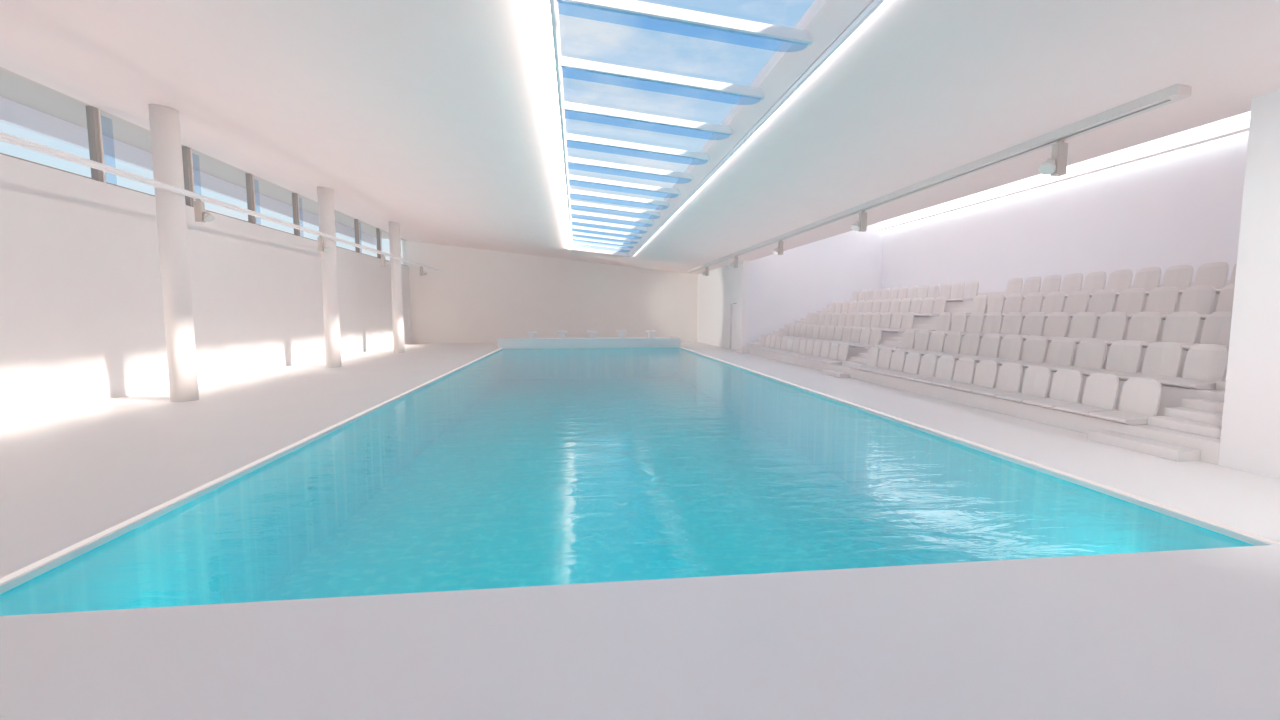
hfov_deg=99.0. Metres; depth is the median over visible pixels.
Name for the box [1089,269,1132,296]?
seat
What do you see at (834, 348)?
seat
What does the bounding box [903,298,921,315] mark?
seat
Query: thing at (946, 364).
seat
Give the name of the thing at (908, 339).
seat
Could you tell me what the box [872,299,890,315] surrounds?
seat
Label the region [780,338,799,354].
seat
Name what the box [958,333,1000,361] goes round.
seat
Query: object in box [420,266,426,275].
spotlight
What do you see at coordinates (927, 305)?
seat
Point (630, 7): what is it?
beams
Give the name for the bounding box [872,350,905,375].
seat
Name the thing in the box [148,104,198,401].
round column
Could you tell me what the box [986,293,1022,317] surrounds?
seat
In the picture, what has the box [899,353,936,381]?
seat
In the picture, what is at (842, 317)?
seat
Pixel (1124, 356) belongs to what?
seat
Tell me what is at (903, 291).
seat
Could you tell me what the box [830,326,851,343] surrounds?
seat
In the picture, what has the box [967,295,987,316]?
seat
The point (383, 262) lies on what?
spotlight
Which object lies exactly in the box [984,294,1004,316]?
seat
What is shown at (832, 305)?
seat
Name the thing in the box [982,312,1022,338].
seat
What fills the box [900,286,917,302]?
seat
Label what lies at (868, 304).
seat
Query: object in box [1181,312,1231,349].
seat
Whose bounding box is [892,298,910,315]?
seat
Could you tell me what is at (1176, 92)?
track
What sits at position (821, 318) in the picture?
seat
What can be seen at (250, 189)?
window
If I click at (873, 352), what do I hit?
seat
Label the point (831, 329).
seat
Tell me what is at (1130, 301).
seat
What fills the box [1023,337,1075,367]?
seat
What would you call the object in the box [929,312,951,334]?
seat
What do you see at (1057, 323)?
seat
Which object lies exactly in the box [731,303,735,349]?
door
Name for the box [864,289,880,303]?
seat
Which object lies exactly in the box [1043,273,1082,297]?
seat
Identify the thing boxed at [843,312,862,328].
seat
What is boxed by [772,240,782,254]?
spotlight
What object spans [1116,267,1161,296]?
seat
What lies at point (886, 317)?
seat
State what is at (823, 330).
seat
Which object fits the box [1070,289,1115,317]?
seat
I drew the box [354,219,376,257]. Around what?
window
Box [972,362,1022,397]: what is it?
seat
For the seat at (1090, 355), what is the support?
on the grandstand
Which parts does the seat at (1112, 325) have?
backrest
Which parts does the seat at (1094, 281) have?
backrest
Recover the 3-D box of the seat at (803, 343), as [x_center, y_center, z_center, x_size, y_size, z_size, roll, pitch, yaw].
[4.962,-0.392,17.313,0.534,0.540,0.496,-1,5,-7]
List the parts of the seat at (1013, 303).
backrest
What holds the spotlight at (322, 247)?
hanging from the track at (5, 137)
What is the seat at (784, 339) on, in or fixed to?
on the grandstand
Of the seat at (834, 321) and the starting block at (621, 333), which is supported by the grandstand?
the seat at (834, 321)
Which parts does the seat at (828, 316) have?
backrest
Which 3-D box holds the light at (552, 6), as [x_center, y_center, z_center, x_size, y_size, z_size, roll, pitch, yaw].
[-1.470,-3.762,10.772,0.040,0.050,28.300,-1,5,-7]
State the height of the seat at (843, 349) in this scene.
0.540 m
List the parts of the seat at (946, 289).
backrest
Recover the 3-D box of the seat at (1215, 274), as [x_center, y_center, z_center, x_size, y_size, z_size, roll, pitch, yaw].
[9.533,-1.389,9.298,0.534,0.540,0.496,-1,5,-7]
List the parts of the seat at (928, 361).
backrest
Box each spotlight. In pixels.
[194,199,214,222]
[317,236,330,251]
[381,255,389,265]
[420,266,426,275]
[702,266,708,275]
[729,256,737,267]
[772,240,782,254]
[851,210,866,231]
[1038,140,1067,175]
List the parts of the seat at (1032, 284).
backrest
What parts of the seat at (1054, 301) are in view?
backrest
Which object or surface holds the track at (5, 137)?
attached to the round column at (165, 132)
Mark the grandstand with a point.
(1187, 425)
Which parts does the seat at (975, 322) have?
backrest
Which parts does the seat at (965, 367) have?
backrest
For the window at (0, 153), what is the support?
in the wall at (82, 312)
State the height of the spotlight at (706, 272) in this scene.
0.420 m
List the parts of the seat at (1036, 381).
backrest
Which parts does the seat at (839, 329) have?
backrest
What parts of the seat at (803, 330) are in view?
backrest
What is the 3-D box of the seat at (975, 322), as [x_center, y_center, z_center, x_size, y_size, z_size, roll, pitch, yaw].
[7.362,-0.805,12.311,0.534,0.540,0.496,-1,5,-7]
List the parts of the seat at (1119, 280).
backrest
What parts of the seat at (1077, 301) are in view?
backrest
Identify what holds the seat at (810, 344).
on the grandstand
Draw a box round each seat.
[750,334,765,348]
[754,335,770,349]
[759,336,775,350]
[764,336,781,351]
[769,337,787,352]
[774,337,793,353]
[775,323,789,337]
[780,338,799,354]
[782,324,794,337]
[786,339,806,356]
[788,324,800,337]
[788,324,806,338]
[792,340,813,357]
[794,325,812,340]
[795,313,812,325]
[799,341,821,358]
[800,325,819,339]
[801,313,818,325]
[806,341,829,360]
[807,313,824,325]
[807,325,826,340]
[813,312,831,326]
[814,326,834,341]
[814,342,838,362]
[820,312,838,327]
[822,326,842,342]
[822,344,848,364]
[825,301,841,314]
[827,312,846,327]
[828,302,835,313]
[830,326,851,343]
[832,301,848,314]
[835,312,854,328]
[839,301,856,314]
[839,327,860,344]
[842,291,858,304]
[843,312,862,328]
[848,327,870,346]
[849,290,865,304]
[849,347,878,369]
[852,312,871,329]
[854,300,872,315]
[855,300,864,313]
[855,328,881,348]
[860,348,891,372]
[861,312,880,329]
[863,300,880,314]
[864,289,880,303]
[865,290,872,301]
[871,312,891,330]
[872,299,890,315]
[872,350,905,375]
[880,288,889,301]
[881,288,898,303]
[881,299,899,315]
[882,312,902,331]
[885,351,920,377]
[886,312,913,332]
[887,329,915,351]
[891,287,907,301]
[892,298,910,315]
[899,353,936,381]
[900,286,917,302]
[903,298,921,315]
[904,330,929,353]
[911,285,928,301]
[914,297,933,316]
[914,331,944,355]
[915,355,954,384]
[918,297,946,316]
[922,284,939,302]
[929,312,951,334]
[931,332,961,357]
[932,357,974,388]
[934,283,951,301]
[942,333,979,359]
[945,312,966,335]
[947,282,964,301]
[949,281,978,301]
[951,360,997,392]
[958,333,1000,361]
[961,312,983,336]
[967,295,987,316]
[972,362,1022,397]
[978,335,1022,364]
[979,312,1002,337]
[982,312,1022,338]
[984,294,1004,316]
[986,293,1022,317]
[996,365,1050,402]
[999,336,1047,367]
[1002,312,1044,339]
[1004,293,1042,317]
[1005,276,1040,298]
[1005,278,1022,299]
[1023,275,1060,298]
[1023,292,1064,317]
[1023,312,1069,341]
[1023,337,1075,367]
[1023,369,1082,409]
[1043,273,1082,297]
[1045,291,1088,317]
[1047,312,1096,341]
[1050,338,1106,371]
[1053,373,1119,416]
[1065,271,1106,297]
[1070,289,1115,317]
[1075,312,1126,343]
[1081,340,1141,375]
[1088,377,1161,424]
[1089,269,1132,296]
[1097,288,1145,318]
[1106,312,1161,345]
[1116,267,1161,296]
[1117,342,1182,380]
[1127,287,1178,318]
[1141,312,1200,347]
[1145,265,1192,295]
[1157,344,1228,389]
[1161,285,1215,318]
[1178,262,1228,294]
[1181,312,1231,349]
[1200,284,1234,319]
[1215,263,1236,293]
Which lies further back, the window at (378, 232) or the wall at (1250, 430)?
the window at (378, 232)
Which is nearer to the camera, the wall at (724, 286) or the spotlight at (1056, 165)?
the spotlight at (1056, 165)
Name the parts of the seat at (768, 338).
backrest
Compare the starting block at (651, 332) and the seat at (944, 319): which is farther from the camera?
the starting block at (651, 332)
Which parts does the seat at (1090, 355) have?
backrest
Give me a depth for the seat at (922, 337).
12.73 m
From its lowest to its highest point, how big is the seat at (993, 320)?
0.540 m
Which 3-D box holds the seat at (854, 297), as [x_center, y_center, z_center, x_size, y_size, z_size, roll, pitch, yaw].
[8.155,-2.417,21.255,0.534,0.540,0.496,-1,5,-7]
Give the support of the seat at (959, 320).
on the grandstand
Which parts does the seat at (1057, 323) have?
backrest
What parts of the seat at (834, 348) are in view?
backrest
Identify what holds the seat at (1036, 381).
on the grandstand
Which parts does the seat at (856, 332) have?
backrest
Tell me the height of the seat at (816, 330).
0.540 m
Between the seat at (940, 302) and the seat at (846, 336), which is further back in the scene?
the seat at (846, 336)
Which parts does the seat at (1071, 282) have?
backrest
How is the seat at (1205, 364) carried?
on the grandstand
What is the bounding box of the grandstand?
[735,280,1229,464]
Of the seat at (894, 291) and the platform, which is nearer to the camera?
the seat at (894, 291)
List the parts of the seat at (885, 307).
backrest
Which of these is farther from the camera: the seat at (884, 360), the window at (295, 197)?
the window at (295, 197)
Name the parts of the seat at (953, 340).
backrest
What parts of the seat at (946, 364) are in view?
backrest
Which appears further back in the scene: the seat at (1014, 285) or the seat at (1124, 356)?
the seat at (1014, 285)
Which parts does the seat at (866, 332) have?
backrest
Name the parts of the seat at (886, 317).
backrest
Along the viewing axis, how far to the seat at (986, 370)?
9.53 m
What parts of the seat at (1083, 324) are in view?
backrest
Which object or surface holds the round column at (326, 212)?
on the floor
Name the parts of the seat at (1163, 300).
backrest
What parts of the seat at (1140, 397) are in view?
backrest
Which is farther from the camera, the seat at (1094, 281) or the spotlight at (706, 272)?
the spotlight at (706, 272)
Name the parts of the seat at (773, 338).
backrest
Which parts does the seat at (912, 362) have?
backrest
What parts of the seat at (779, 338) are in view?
backrest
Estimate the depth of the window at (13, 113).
12.70 m
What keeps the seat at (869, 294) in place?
on the grandstand
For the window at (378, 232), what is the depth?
24.48 m
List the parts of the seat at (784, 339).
backrest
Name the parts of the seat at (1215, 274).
backrest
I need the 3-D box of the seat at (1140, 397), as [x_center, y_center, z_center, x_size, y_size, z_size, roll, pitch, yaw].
[6.158,0.501,6.930,0.534,0.540,0.496,-1,5,-7]
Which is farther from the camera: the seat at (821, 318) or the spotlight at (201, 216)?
the seat at (821, 318)
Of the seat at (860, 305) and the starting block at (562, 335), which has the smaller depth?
the seat at (860, 305)
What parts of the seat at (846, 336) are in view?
backrest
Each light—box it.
[549,0,571,250]
[630,0,884,257]
[877,111,1250,230]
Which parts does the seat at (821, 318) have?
backrest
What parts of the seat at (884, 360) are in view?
backrest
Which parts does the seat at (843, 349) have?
backrest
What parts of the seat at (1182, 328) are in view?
backrest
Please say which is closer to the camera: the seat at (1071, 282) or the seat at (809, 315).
the seat at (1071, 282)
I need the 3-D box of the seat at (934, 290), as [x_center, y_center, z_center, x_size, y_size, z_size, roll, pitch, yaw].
[8.699,-2.011,16.534,0.534,0.540,0.496,-1,5,-7]
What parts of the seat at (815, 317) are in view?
backrest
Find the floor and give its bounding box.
[0,342,1279,719]
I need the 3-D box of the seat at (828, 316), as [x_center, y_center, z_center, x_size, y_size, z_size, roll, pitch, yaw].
[6.529,-1.427,19.547,0.534,0.540,0.496,-1,5,-7]
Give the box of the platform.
[497,337,680,347]
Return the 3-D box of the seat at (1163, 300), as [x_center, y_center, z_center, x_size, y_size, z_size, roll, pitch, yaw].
[8.629,-0.962,9.231,0.534,0.540,0.496,-1,5,-7]
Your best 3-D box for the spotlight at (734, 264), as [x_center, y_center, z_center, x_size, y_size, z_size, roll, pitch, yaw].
[3.483,-3.656,20.387,0.307,0.420,0.176,-1,5,-7]
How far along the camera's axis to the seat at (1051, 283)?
12.44 m
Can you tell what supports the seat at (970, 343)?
on the grandstand
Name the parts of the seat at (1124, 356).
backrest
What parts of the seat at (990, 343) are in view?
backrest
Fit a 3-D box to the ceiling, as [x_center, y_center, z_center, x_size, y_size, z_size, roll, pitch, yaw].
[-2.353,-4.230,12.600,15.730,2.078,34.800,-1,5,-7]
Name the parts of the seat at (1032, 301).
backrest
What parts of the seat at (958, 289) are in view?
backrest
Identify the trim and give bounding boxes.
[0,67,406,240]
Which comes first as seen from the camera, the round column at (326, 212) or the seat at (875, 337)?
the seat at (875, 337)
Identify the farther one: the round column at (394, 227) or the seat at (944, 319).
the round column at (394, 227)
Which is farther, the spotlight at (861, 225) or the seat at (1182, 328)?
the spotlight at (861, 225)
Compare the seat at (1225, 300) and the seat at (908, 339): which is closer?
the seat at (1225, 300)
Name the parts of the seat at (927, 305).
backrest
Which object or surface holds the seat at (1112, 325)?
on the grandstand
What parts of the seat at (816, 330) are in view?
backrest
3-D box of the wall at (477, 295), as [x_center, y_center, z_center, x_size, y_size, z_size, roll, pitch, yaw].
[-4.493,-3.670,29.829,15.980,5.407,0.300,-1,5,-7]
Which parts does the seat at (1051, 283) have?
backrest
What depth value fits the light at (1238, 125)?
12.98 m
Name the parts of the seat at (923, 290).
backrest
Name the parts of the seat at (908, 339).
backrest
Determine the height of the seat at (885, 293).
0.540 m
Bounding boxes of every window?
[0,97,376,245]
[0,153,95,179]
[86,106,188,205]
[182,146,250,222]
[245,173,296,235]
[292,193,315,240]
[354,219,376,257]
[376,228,387,260]
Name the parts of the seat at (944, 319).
backrest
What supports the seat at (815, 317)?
on the grandstand
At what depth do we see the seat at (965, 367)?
10.05 m
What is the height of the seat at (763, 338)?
0.540 m
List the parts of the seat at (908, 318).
backrest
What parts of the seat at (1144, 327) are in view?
backrest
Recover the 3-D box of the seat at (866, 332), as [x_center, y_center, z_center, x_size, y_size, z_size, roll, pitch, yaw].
[6.108,-0.639,15.282,0.534,0.540,0.496,-1,5,-7]
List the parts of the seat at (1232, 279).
backrest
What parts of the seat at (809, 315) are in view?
backrest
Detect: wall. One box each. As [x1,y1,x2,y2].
[0,154,411,418]
[402,240,697,342]
[697,260,748,348]
[748,223,882,343]
[881,134,1248,295]
[1218,90,1279,479]
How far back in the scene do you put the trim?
11.56 m
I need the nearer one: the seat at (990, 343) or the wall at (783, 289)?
the seat at (990, 343)
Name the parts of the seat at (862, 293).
backrest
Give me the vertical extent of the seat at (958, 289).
0.540 m
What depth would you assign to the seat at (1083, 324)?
9.67 m
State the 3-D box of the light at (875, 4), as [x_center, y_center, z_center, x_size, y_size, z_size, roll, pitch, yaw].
[1.193,-3.507,11.101,0.040,0.050,28.300,-1,5,-7]
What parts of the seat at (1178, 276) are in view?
backrest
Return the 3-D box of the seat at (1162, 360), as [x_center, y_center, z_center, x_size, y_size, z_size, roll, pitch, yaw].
[7.002,0.028,7.522,0.534,0.540,0.496,-1,5,-7]
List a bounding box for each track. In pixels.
[0,131,440,271]
[687,84,1191,272]
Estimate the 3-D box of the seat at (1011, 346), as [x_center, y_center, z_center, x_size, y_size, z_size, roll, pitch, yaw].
[6.700,-0.197,10.145,0.534,0.540,0.496,-1,5,-7]
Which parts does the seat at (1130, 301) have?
backrest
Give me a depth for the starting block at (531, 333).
25.30 m
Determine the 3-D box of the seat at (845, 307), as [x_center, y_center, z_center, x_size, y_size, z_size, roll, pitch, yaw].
[7.372,-1.899,20.139,0.534,0.540,0.496,-1,5,-7]
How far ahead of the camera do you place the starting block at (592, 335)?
25.62 m
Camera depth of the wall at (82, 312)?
10.74 m
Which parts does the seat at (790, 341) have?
backrest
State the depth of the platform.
25.34 m
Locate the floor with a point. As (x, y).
(1194, 634)
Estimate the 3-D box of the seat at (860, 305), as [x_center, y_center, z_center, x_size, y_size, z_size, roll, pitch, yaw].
[7.493,-1.809,19.090,0.534,0.540,0.496,-1,5,-7]
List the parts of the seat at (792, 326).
backrest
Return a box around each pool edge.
[0,348,500,583]
[681,347,1279,542]
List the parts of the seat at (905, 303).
backrest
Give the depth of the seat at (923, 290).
17.02 m
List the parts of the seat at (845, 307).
backrest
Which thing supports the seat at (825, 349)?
on the grandstand
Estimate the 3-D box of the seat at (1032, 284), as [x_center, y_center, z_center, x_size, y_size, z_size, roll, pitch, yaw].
[9.110,-1.705,12.970,0.534,0.540,0.496,-1,5,-7]
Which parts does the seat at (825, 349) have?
backrest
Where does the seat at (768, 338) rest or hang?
on the grandstand
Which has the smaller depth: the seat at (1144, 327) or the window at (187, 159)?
the seat at (1144, 327)
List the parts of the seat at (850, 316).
backrest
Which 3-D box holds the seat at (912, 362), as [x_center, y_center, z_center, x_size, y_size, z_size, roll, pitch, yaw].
[5.614,0.095,11.652,0.534,0.540,0.496,-1,5,-7]
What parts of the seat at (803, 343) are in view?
backrest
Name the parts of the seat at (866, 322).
backrest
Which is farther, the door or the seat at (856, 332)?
the door
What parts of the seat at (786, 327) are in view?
backrest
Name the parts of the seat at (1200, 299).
backrest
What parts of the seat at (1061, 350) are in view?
backrest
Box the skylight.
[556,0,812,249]
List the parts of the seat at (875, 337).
backrest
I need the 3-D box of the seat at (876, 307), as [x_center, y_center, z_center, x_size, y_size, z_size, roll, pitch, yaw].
[7.614,-1.719,18.040,0.534,0.540,0.496,-1,5,-7]
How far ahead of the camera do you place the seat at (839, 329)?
16.81 m
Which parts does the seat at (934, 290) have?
backrest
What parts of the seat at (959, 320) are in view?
backrest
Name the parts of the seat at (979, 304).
backrest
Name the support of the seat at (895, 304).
on the grandstand
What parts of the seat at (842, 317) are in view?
backrest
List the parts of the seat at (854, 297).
backrest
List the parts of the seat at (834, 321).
backrest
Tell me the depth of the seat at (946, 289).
15.97 m
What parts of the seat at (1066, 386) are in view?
backrest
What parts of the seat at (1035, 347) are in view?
backrest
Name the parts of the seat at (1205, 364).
backrest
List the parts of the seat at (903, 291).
backrest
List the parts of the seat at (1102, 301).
backrest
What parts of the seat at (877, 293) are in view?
backrest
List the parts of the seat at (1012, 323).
backrest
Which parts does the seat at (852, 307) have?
backrest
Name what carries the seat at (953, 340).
on the grandstand
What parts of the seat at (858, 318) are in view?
backrest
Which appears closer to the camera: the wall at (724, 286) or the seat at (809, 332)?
the seat at (809, 332)
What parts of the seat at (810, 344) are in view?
backrest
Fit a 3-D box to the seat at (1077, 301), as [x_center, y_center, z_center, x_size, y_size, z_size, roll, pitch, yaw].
[8.447,-1.097,10.805,0.534,0.540,0.496,-1,5,-7]
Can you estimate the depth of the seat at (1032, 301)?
11.84 m
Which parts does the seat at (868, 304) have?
backrest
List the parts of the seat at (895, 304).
backrest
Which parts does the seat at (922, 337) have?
backrest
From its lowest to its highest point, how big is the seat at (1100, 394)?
0.540 m
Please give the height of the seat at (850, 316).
0.540 m
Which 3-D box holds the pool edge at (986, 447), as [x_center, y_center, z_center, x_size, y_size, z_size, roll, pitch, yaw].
[3.175,0.332,14.786,0.060,0.005,22.170,-1,5,-7]
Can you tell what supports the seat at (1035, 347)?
on the grandstand
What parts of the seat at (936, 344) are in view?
backrest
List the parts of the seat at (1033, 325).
backrest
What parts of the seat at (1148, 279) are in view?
backrest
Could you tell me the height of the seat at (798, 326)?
0.540 m
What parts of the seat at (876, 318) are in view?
backrest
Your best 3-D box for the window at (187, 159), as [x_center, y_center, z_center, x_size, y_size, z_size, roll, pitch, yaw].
[-10.463,-4.279,13.672,0.140,1.345,2.480,-1,5,-7]
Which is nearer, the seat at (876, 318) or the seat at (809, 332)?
the seat at (876, 318)
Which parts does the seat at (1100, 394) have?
backrest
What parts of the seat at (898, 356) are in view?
backrest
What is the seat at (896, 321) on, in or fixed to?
on the grandstand
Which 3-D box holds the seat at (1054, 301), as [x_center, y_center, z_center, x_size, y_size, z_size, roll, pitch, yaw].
[8.387,-1.142,11.329,0.534,0.540,0.496,-1,5,-7]
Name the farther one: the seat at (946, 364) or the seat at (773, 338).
the seat at (773, 338)
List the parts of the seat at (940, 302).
backrest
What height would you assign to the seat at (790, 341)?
0.540 m
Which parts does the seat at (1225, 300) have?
backrest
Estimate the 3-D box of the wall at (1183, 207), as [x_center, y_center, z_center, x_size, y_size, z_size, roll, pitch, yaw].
[11.174,-2.556,14.565,0.200,5.800,16.880,-1,5,-7]
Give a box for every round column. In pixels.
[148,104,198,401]
[317,187,341,367]
[389,222,404,352]
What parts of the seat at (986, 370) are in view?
backrest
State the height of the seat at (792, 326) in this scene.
0.540 m
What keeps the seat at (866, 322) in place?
on the grandstand
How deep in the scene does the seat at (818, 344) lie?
16.23 m
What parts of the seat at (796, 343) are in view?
backrest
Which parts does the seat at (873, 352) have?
backrest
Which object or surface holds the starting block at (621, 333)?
on the platform
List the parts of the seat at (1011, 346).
backrest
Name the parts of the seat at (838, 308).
backrest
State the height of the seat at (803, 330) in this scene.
0.540 m
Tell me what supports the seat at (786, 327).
on the grandstand
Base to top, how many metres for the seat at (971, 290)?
0.540 m
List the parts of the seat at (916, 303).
backrest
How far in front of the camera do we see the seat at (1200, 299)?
8.69 m
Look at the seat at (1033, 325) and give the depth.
10.72 m
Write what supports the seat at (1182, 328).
on the grandstand
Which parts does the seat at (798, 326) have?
backrest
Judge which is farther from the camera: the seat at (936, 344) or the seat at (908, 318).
the seat at (908, 318)
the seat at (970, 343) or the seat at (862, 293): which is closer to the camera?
the seat at (970, 343)
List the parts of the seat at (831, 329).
backrest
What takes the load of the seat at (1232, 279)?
on the grandstand
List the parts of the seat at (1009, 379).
backrest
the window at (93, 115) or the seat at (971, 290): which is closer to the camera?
the window at (93, 115)
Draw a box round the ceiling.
[0,0,1279,274]
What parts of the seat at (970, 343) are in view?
backrest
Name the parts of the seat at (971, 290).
backrest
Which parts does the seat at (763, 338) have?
backrest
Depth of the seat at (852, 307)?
19.58 m
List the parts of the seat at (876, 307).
backrest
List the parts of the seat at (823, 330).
backrest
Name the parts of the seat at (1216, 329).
backrest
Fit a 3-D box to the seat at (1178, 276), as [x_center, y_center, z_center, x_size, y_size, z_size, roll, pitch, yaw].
[9.472,-1.434,9.823,0.534,0.540,0.496,-1,5,-7]
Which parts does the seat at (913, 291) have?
backrest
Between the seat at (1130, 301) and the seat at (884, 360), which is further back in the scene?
the seat at (884, 360)
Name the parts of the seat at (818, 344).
backrest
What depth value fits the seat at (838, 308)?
20.62 m
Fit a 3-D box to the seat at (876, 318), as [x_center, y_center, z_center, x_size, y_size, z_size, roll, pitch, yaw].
[6.891,-1.156,16.399,0.534,0.540,0.496,-1,5,-7]
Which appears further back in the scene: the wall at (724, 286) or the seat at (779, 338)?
the wall at (724, 286)
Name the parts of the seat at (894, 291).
backrest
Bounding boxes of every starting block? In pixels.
[526,331,536,338]
[557,331,566,337]
[587,331,596,337]
[617,331,626,337]
[646,330,656,337]
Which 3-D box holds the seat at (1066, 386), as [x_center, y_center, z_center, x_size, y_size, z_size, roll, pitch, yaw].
[6.037,0.410,7.979,0.534,0.540,0.496,-1,5,-7]
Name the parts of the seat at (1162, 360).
backrest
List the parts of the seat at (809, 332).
backrest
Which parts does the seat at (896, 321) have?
backrest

